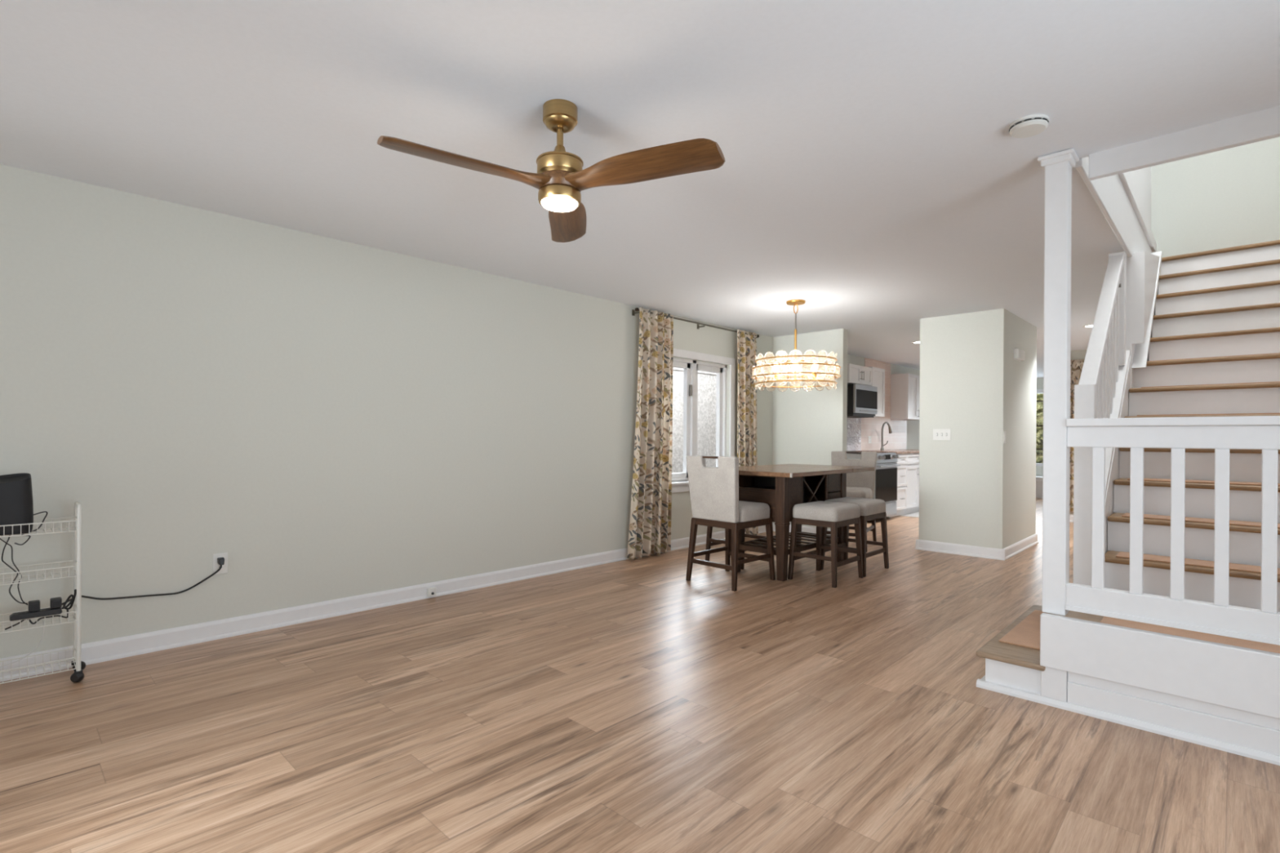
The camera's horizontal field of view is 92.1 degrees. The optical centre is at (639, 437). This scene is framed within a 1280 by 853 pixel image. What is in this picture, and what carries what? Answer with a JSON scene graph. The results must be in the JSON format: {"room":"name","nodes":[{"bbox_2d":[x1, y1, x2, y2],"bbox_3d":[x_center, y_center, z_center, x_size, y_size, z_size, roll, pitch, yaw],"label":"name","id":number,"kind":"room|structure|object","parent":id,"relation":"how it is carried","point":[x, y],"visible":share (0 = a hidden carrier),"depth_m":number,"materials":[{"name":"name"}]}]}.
{"room":"living room","nodes":[
{"label":"living room","id":0,"kind":"room"},
{"bbox_2d":[0,164,919,658],"bbox_3d":[1.542,-0.041,7.750,0.162,2.440,16.300,0,0,44],"label":"wall","id":1,"kind":"structure","parent":0,"point":[335,419],"depth_m":3.78,"materials":[{"name":"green paint"}]},
{"bbox_2d":[213,552,227,574],"bbox_3d":[-2.412,0.727,3.548,0.008,0.118,0.072,0,0,44],"label":"wall outlet","id":2,"kind":"object","parent":1,"relation":"attached to","point":[224,569],"visible":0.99,"depth_m":3.55,"materials":[{"name":"white plastic"}]},
{"bbox_2d":[217,564,224,569],"bbox_3d":[-2.410,0.747,3.546,0.002,0.028,0.034,0,0,44],"label":"receptacle","id":3,"kind":"object","parent":2,"relation":"attached to","point":[218,566],"depth_m":3.55,"materials":[{"name":"white plastic"}]},
{"bbox_2d":[0,524,765,681],"bbox_3d":[-1.196,1.111,4.799,0.026,0.104,8.260,0,0,44],"label":"baseboard","id":4,"kind":"structure","parent":1,"relation":"attached to","point":[95,652],"depth_m":3.80,"materials":[{"name":"white paint"}]},
{"bbox_2d":[426,586,435,597],"bbox_3d":[-1.500,1.119,4.447,0.038,0.060,0.060,0,0,44],"label":"jack","id":5,"kind":"object","parent":1,"relation":"attached to","point":[431,592],"visible":1,"depth_m":4.43,"materials":[{"name":"white plastic"}]},
{"bbox_2d":[631,307,759,337],"bbox_3d":[0.665,-1.201,6.658,0.105,0.060,2.109,0,0,44],"label":"curtain rod","id":6,"kind":"object","parent":1,"relation":"attached to","point":[637,309],"visible":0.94,"depth_m":6.56,"materials":[{"name":"grey metal"}]},
{"bbox_2d":[626,307,673,559],"bbox_3d":[0.115,-0.044,6.033,0.119,2.386,0.625,0,0,44],"label":"floral curtain","id":7,"kind":"object","parent":6,"relation":"hanging from","point":[650,522],"visible":1,"depth_m":6.03,"materials":[{"name":"fabric"}]},
{"bbox_2d":[737,328,758,535],"bbox_3d":[1.251,-0.037,7.212,0.105,2.386,0.444,0,0,44],"label":"floral curtain","id":8,"kind":"object","parent":6,"relation":"hanging from","point":[747,453],"visible":0.66,"depth_m":7.20,"materials":[{"name":"fabric"}]},
{"bbox_2d":[671,348,735,493],"bbox_3d":[0.589,-0.169,6.726,0.190,1.495,1.400,0,0,44],"label":"window","id":9,"kind":"structure","parent":1,"relation":"in","point":[691,367],"depth_m":6.78,"materials":[{"name":"white paint"}]},
{"bbox_2d":[847,363,871,386],"bbox_3d":[3.068,-0.891,8.959,0.356,0.270,0.750,0,0,44],"label":"upper cabinet","id":10,"kind":"object","parent":1,"relation":"attached to","point":[856,374],"visible":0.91,"depth_m":8.82,"materials":[{"name":"white wood"}]},
{"bbox_2d":[847,383,877,417],"bbox_3d":[3.103,-0.514,8.932,0.439,0.450,0.735,0,0,44],"label":"microwave","id":11,"kind":"object","parent":10,"relation":"attached to","point":[862,400],"visible":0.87,"depth_m":8.71,"materials":[{"name":"black plastic"}]},
{"bbox_2d":[867,435,871,443],"bbox_3d":[3.661,0.042,9.832,0.008,0.118,0.110,0,0,44],"label":"wall outlet","id":12,"kind":"object","parent":1,"relation":"attached to","point":[869,437],"visible":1,"depth_m":9.82,"materials":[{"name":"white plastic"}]},
{"bbox_2d":[866,366,884,417],"bbox_3d":[3.479,-0.676,9.412,0.321,0.735,0.465,0,0,44],"label":"upper cabinet","id":13,"kind":"object","parent":1,"relation":"attached to","point":[877,374],"visible":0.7,"depth_m":9.36,"materials":[{"name":"white wood"}]},
{"bbox_2d":[890,373,919,420],"bbox_3d":[4.648,-0.678,10.621,0.326,0.758,0.860,0,0,44],"label":"upper cabinet","id":14,"kind":"object","parent":1,"relation":"attached to","point":[904,388],"visible":0.73,"depth_m":10.35,"materials":[{"name":"white wood"}]},
{"bbox_2d":[0,0,1279,377],"bbox_3d":[3.668,-1.353,5.813,5.900,0.210,16.450,0,0,44],"label":"ceiling","id":15,"kind":"structure","parent":0,"point":[873,175],"depth_m":2.47,"materials":[{"name":"paint"}]},
{"bbox_2d":[377,98,724,242],"bbox_3d":[-0.323,-1.079,2.285,1.152,0.386,1.129,0,0,44],"label":"ceiling fan","id":16,"kind":"object","parent":15,"relation":"hanging from","point":[560,179],"visible":1,"depth_m":2.28,"materials":[{"name":"brown wood"}]},
{"bbox_2d":[751,299,840,391],"bbox_3d":[1.445,-0.853,5.734,0.807,0.817,0.807,0,0,19],"label":"chandelier","id":17,"kind":"object","parent":15,"relation":"hanging from","point":[795,363],"visible":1,"depth_m":5.64,"materials":[{"name":"gold metal"}]},
{"bbox_2d":[773,362,778,377],"bbox_3d":[1.251,-0.616,5.678,0.052,0.147,0.051,0,0,44],"label":"bulb","id":18,"kind":"object","parent":17,"relation":"attached to","point":[776,366],"depth_m":5.66,"materials":[{"name":"beige glass"}]},
{"bbox_2d":[792,360,798,377],"bbox_3d":[1.395,-0.615,5.540,0.052,0.147,0.051,0,0,44],"label":"bulb","id":19,"kind":"object","parent":17,"relation":"attached to","point":[795,366],"depth_m":5.53,"materials":[{"name":"beige glass"}]},
{"bbox_2d":[812,361,817,377],"bbox_3d":[1.587,-0.614,5.595,0.052,0.147,0.051,0,0,44],"label":"bulb","id":20,"kind":"object","parent":17,"relation":"attached to","point":[816,366],"depth_m":5.58,"materials":[{"name":"beige glass"}]},
{"bbox_2d":[1008,114,1048,137],"bbox_3d":[1.559,-1.242,2.477,0.136,0.036,0.136,0,0,44],"label":"smoke detector","id":21,"kind":"object","parent":15,"relation":"attached to","point":[1033,125],"visible":1,"depth_m":2.45,"materials":[{"name":"white plastic"}]},
{"bbox_2d":[1082,324,1093,327],"bbox_3d":[5.015,-1.235,6.850,0.170,0.008,0.170,0,0,44],"label":"recessed light","id":22,"kind":"object","parent":15,"relation":"in","point":[1090,325],"visible":0.52,"depth_m":6.86,"materials":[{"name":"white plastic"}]},
{"bbox_2d":[0,497,1279,852],"bbox_3d":[3.598,1.249,5.865,5.750,0.126,16.450,0,0,44],"label":"floor","id":23,"kind":"structure","parent":0,"point":[635,705],"depth_m":2.40,"materials":[{"name":"brown wood"}]},
{"bbox_2d":[0,502,85,684],"bbox_3d":[-2.879,0.732,2.780,0.220,0.839,0.589,0,0,44],"label":"wire cart","id":24,"kind":"object","parent":23,"relation":"on","point":[78,666],"visible":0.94,"depth_m":2.90,"materials":[{"name":"white metal"}]},
{"bbox_2d":[0,473,33,535],"bbox_3d":[-2.870,0.302,2.781,0.124,0.270,0.196,0,0,44],"label":"router","id":25,"kind":"object","parent":24,"relation":"on","point":[16,505],"visible":0.97,"depth_m":2.78,"materials":[{"name":"black plastic"}]},
{"bbox_2d":[0,538,27,605],"bbox_3d":[-2.853,0.603,2.797,0.004,0.340,0.116,0,0,44],"label":"cable","id":26,"kind":"object","parent":25,"relation":"hanging from","point":[0,539],"visible":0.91,"depth_m":2.81,"materials":[{"name":"black rubber"}]},
{"bbox_2d":[1,535,27,604],"bbox_3d":[-2.849,0.602,2.812,0.005,0.335,0.086,0,0,44],"label":"cable","id":27,"kind":"object","parent":25,"relation":"hanging from","point":[2,561],"visible":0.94,"depth_m":2.80,"materials":[{"name":"black rubber"}]},
{"bbox_2d":[0,618,44,666],"bbox_3d":[-2.896,0.960,2.834,0.232,0.219,0.022,0,0,-35],"label":"cable","id":28,"kind":"object","parent":24,"relation":"hanging from","point":[41,619],"visible":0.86,"depth_m":2.89,"materials":[{"name":"white plastic"}]},
{"bbox_2d":[14,511,48,545],"bbox_3d":[-2.839,0.425,2.879,0.006,0.151,0.111,0,0,44],"label":"cable","id":29,"kind":"object","parent":24,"relation":"on","point":[40,526],"visible":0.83,"depth_m":2.89,"materials":[{"name":"black rubber"}]},
{"bbox_2d":[27,600,39,612],"bbox_3d":[-2.752,0.767,2.804,0.048,0.042,0.038,0,0,44],"label":"power adapter","id":30,"kind":"object","parent":24,"relation":"attached to","point":[33,606],"visible":1,"depth_m":2.79,"materials":[{"name":"black plastic"}]},
{"bbox_2d":[4,608,68,630],"bbox_3d":[-2.766,0.835,2.834,0.017,0.056,0.212,0,0,44],"label":"cable","id":31,"kind":"object","parent":24,"relation":"in","point":[67,609],"visible":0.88,"depth_m":2.84,"materials":[{"name":"black rubber"}]},
{"bbox_2d":[0,648,76,684],"bbox_3d":[-2.885,1.060,2.776,0.177,0.057,0.527,0,0,44],"label":"basket","id":32,"kind":"object","parent":24,"relation":"on","point":[74,655],"depth_m":2.87,"materials":[{"name":"white metal"}]},
{"bbox_2d":[0,604,76,633],"bbox_3d":[-2.884,0.841,2.776,0.177,0.051,0.527,0,0,44],"label":"basket","id":33,"kind":"object","parent":24,"relation":"on","point":[74,606],"depth_m":2.86,"materials":[{"name":"white metal"}]},
{"bbox_2d":[0,560,76,586],"bbox_3d":[-2.882,0.628,2.776,0.177,0.052,0.527,0,0,44],"label":"basket","id":34,"kind":"object","parent":24,"relation":"on","point":[74,566],"depth_m":2.87,"materials":[{"name":"white metal"}]},
{"bbox_2d":[0,516,77,537],"bbox_3d":[-2.881,0.416,2.776,0.177,0.053,0.527,0,0,44],"label":"basket","id":35,"kind":"object","parent":24,"relation":"on","point":[75,518],"depth_m":2.87,"materials":[{"name":"white metal"}]},
{"bbox_2d":[49,596,62,608],"bbox_3d":[-2.702,0.767,2.856,0.048,0.042,0.038,0,0,44],"label":"power adapter","id":36,"kind":"object","parent":24,"relation":"attached to","point":[55,602],"visible":1,"depth_m":2.84,"materials":[{"name":"black plastic"}]},
{"bbox_2d":[61,589,76,609],"bbox_3d":[-2.707,0.773,2.927,0.038,0.086,0.065,0,0,28],"label":"cable","id":37,"kind":"object","parent":24,"relation":"attached to","point":[73,596],"visible":1,"depth_m":2.93,"materials":[{"name":"black rubber"}]},
{"bbox_2d":[9,557,224,621],"bbox_3d":[-2.650,0.776,3.168,0.220,0.172,0.912,0,0,24],"label":"power strip","id":38,"kind":"object","parent":24,"relation":"on","point":[46,611],"visible":0.89,"depth_m":2.84,"materials":[{"name":"black plastic"}]},
{"bbox_2d":[685,455,775,591],"bbox_3d":[0.742,0.663,5.057,0.567,1.024,0.494,0,0,-45],"label":"counter chair","id":39,"kind":"object","parent":23,"relation":"on","point":[715,502],"visible":1,"depth_m":4.90,"materials":[{"name":"white fabric"}]},
{"bbox_2d":[705,526,767,569],"bbox_3d":[0.935,0.860,5.802,0.420,0.631,0.510,0,0,44],"label":"counter stool","id":40,"kind":"object","parent":23,"relation":"on","point":[710,542],"visible":0.02,"depth_m":5.75,"materials":[{"name":"brown wood"}]},
{"bbox_2d":[730,463,874,581],"bbox_3d":[1.364,0.728,5.596,0.903,0.900,1.523,0,0,44],"label":"dining table","id":41,"kind":"object","parent":23,"relation":"on","point":[780,486],"visible":0.56,"depth_m":5.29,"materials":[{"name":"brown wood"}]},
{"bbox_2d":[787,501,863,587],"bbox_3d":[1.552,0.864,5.145,0.420,0.631,0.510,0,0,44],"label":"counter stool","id":42,"kind":"object","parent":23,"relation":"on","point":[833,515],"visible":1,"depth_m":5.04,"materials":[{"name":"white fabric"}]},
{"bbox_2d":[826,451,877,552],"bbox_3d":[2.267,0.672,6.709,0.494,1.024,0.567,0,0,31],"label":"counter chair","id":43,"kind":"object","parent":23,"relation":"on","point":[859,484],"visible":0.35,"depth_m":6.81,"materials":[{"name":"fabric"}]},
{"bbox_2d":[820,497,888,577],"bbox_3d":[1.920,0.866,5.527,0.420,0.631,0.510,0,0,44],"label":"counter stool","id":44,"kind":"object","parent":23,"relation":"on","point":[870,508],"visible":0.63,"depth_m":5.46,"materials":[{"name":"brown wood"}]},
{"bbox_2d":[846,452,900,516],"bbox_3d":[3.279,0.681,8.930,0.705,0.918,0.755,0,0,44],"label":"range","id":45,"kind":"object","parent":23,"relation":"on","point":[886,475],"visible":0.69,"depth_m":8.73,"materials":[{"name":"silver metal"}]},
{"bbox_2d":[846,452,894,453],"bbox_3d":[3.246,0.228,8.964,0.607,0.013,0.755,0,0,44],"label":"cooktop","id":46,"kind":"object","parent":45,"relation":"in","point":[877,452],"depth_m":8.79,"materials":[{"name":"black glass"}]},
{"bbox_2d":[886,453,906,517],"bbox_3d":[3.678,0.717,9.386,0.656,0.939,0.435,0,0,44],"label":"base cabinet","id":47,"kind":"object","parent":23,"relation":"on","point":[901,503],"visible":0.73,"depth_m":9.22,"materials":[{"name":"white wood"}]},
{"bbox_2d":[855,448,919,453],"bbox_3d":[4.295,0.234,10.034,0.632,0.035,2.228,0,0,44],"label":"countertop","id":48,"kind":"structure","parent":47,"relation":"on","point":[909,451],"depth_m":9.41,"materials":[{"name":"stone"}]},
{"bbox_2d":[880,422,892,450],"bbox_3d":[3.965,-0.016,9.902,0.080,0.461,0.377,0,0,44],"label":"faucet","id":49,"kind":"object","parent":48,"relation":"on","point":[884,423],"visible":1,"depth_m":9.80,"materials":[{"name":"silver metal"}]},
{"bbox_2d":[900,453,919,515],"bbox_3d":[4.144,0.720,9.870,0.656,0.939,0.910,0,0,44],"label":"base cabinet","id":50,"kind":"object","parent":23,"relation":"on","point":[913,459],"visible":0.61,"depth_m":9.54,"materials":[{"name":"white wood"}]},
{"bbox_2d":[1035,475,1042,497],"bbox_3d":[7.822,1.008,12.695,1.450,0.420,0.445,0,0,44],"label":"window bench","id":51,"kind":"object","parent":23,"relation":"on","point":[1038,478],"visible":0.02,"depth_m":12.31,"materials":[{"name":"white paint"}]},
{"bbox_2d":[976,604,1279,765],"bbox_3d":[2.478,0.988,2.856,1.368,0.395,1.160,0,0,44],"label":"stair landing","id":52,"kind":"structure","parent":23,"relation":"on","point":[1222,693],"depth_m":2.49,"materials":[{"name":"white paint"}]},
{"bbox_2d":[1037,147,1079,702],"bbox_3d":[1.868,-0.052,2.769,0.136,2.410,0.144,0,0,44],"label":"support post","id":53,"kind":"object","parent":52,"relation":"on","point":[1057,166],"visible":0.91,"depth_m":2.74,"materials":[{"name":"white paint"}]},
{"bbox_2d":[1072,251,1129,586],"bbox_3d":[2.796,-0.200,3.709,0.100,2.035,1.360,0,0,44],"label":"stair railing","id":54,"kind":"object","parent":52,"relation":"on","point":[1099,392],"visible":0.77,"depth_m":3.50,"materials":[{"name":"white paint"}]},
{"bbox_2d":[1065,415,1279,645],"bbox_3d":[2.257,0.341,2.371,1.028,0.838,0.080,0,0,44],"label":"landing railing","id":55,"kind":"object","parent":52,"relation":"on","point":[1220,433],"visible":1,"depth_m":2.45,"materials":[{"name":"white paint"}]},
{"bbox_2d":[1104,240,1279,612],"bbox_3d":[3.943,-0.339,4.113,1.025,2.327,3.398,0,0,44],"label":"staircase","id":56,"kind":"structure","parent":52,"relation":"on","point":[1214,345],"depth_m":3.80,"materials":[{"name":"white paint"}]},
{"bbox_2d":[772,328,847,528],"bbox_3d":[2.043,-0.037,7.497,0.935,2.440,0.110,0,0,44],"label":"wall","id":57,"kind":"structure","parent":0,"point":[807,426],"depth_m":7.42,"materials":[{"name":"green paint"}]},
{"bbox_2d":[772,522,831,535],"bbox_3d":[1.989,1.130,7.448,0.935,0.104,0.026,0,0,44],"label":"baseboard","id":58,"kind":"structure","parent":57,"relation":"attached to","point":[804,529],"depth_m":7.43,"materials":[{"name":"white paint"}]},
{"bbox_2d":[918,308,1036,549],"bbox_3d":[3.720,-0.027,6.758,0.785,2.440,1.385,0,0,44],"label":"wall partition","id":59,"kind":"structure","parent":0,"point":[976,488],"depth_m":6.27,"materials":[{"name":"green paint"}]},
{"bbox_2d":[933,428,951,439],"bbox_3d":[3.113,-0.026,6.370,0.172,0.115,0.016,0,0,44],"label":"light switch","id":60,"kind":"object","parent":59,"relation":"attached to","point":[938,434],"visible":1,"depth_m":6.37,"materials":[{"name":"white plastic"}]},
{"bbox_2d":[915,539,1005,560],"bbox_3d":[3.224,1.138,6.250,0.836,0.104,0.026,0,0,44],"label":"baseboard","id":61,"kind":"structure","parent":59,"relation":"attached to","point":[927,545],"depth_m":6.23,"materials":[{"name":"white paint"}]},
{"bbox_2d":[1003,431,1005,443],"bbox_3d":[3.557,0.002,6.016,0.010,0.118,0.072,0,0,44],"label":"light switch","id":62,"kind":"object","parent":59,"relation":"attached to","point":[1004,432],"visible":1,"depth_m":6.00,"materials":[{"name":"white plastic"}]},
{"bbox_2d":[1013,347,1025,361],"bbox_3d":[3.897,-0.846,6.339,0.045,0.120,0.290,0,0,44],"label":"door chime","id":63,"kind":"object","parent":59,"relation":"attached to","point":[1019,355],"visible":1,"depth_m":6.26,"materials":[{"name":"white plastic"}]},
{"bbox_2d":[1001,533,1038,559],"bbox_3d":[4.005,1.143,6.478,0.026,0.104,1.436,0,0,44],"label":"baseboard","id":64,"kind":"structure","parent":59,"relation":"attached to","point":[1015,548],"depth_m":6.42,"materials":[{"name":"white paint"}]},
{"bbox_2d":[1035,377,1043,475],"bbox_3d":[8.571,0.002,12.399,3.830,2.440,0.150,0,0,44],"label":"wall","id":65,"kind":"structure","parent":0,"point":[1039,469],"depth_m":12.65,"materials":[{"name":"green paint"}]},
{"bbox_2d":[1035,389,1043,466],"bbox_3d":[8.058,-0.191,12.860,1.550,1.580,0.060,0,0,44],"label":"window","id":66,"kind":"structure","parent":65,"relation":"in","point":[1038,391],"depth_m":12.68,"materials":[{"name":"white paint"}]},
{"bbox_2d":[1069,349,1122,514],"bbox_3d":[6.545,-0.010,8.497,1.330,2.440,0.120,0,0,44],"label":"wall","id":67,"kind":"structure","parent":0,"point":[1074,354],"depth_m":8.75,"materials":[{"name":"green paint"}]},
{"bbox_2d":[1069,514,1073,522],"bbox_3d":[6.477,1.158,8.455,1.300,0.104,0.026,0,0,44],"label":"baseboard","id":68,"kind":"structure","parent":67,"relation":"attached to","point":[1071,516],"depth_m":8.78,"materials":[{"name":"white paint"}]},
{"bbox_2d":[1069,359,1084,512],"bbox_3d":[6.219,-0.012,8.663,0.530,2.160,0.066,0,0,44],"label":"floral curtain","id":69,"kind":"object","parent":67,"relation":"hanging from","point":[1076,366],"visible":0.13,"depth_m":8.74,"materials":[{"name":"fabric"}]},
{"bbox_2d":[1125,166,1155,388],"bbox_3d":[4.451,-0.678,5.423,0.115,3.750,7.220,0,0,44],"label":"wall","id":70,"kind":"structure","parent":0,"point":[1140,179],"depth_m":4.32,"materials":[{"name":"white paint"}]},
{"bbox_2d":[1075,155,1158,294],"bbox_3d":[3.388,-1.434,4.236,0.045,0.430,3.990,0,0,44],"label":"trim","id":71,"kind":"structure","parent":70,"relation":"attached to","point":[1116,196],"depth_m":3.79,"materials":[{"name":"white paint"}]},
{"bbox_2d":[1131,251,1159,343],"bbox_3d":[3.778,-1.047,4.594,0.065,0.840,1.250,0,0,44],"label":"trim","id":72,"kind":"structure","parent":70,"relation":"attached to","point":[1144,264],"depth_m":4.16,"materials":[{"name":"white paint"}]},
{"bbox_2d":[1088,106,1279,180],"bbox_3d":[2.363,-1.308,2.425,0.975,0.315,0.040,0,0,44],"label":"trim","id":73,"kind":"structure","parent":70,"relation":"attached to","point":[1262,125],"depth_m":2.52,"materials":[{"name":"white paint"}]},
{"bbox_2d":[1151,136,1279,275],"bbox_3d":[4.474,-2.678,6.051,3.220,2.450,0.100,0,0,44],"label":"wall","id":74,"kind":"structure","parent":0,"point":[1228,197],"depth_m":5.41,"materials":[{"name":"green paint"}]},
{"label":"outside","id":75,"kind":"structure","parent":0,"visible":0},
{"bbox_3d":[4.464,1.407,6.801,15.000,0.180,28.000,0,0,44],"label":"ground","id":76,"kind":"structure","parent":75,"visible":0},
{"bbox_2d":[671,367,716,473],"bbox_3d":[0.872,0.095,10.271,0.240,2.400,12.000,0,0,44],"label":"wall","id":77,"kind":"structure","parent":76,"relation":"on","point":[707,381],"depth_m":10.26,"materials":[{"name":"paint"}]},
{"bbox_2d":[1035,393,1043,463],"bbox_3d":[9.814,-0.294,14.706,5.013,3.829,0.953,0,0,44],"label":"hedge","id":78,"kind":"object","parent":76,"relation":"on","point":[1039,415],"visible":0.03,"depth_m":14.64,"materials":[{"name":"green plant"}]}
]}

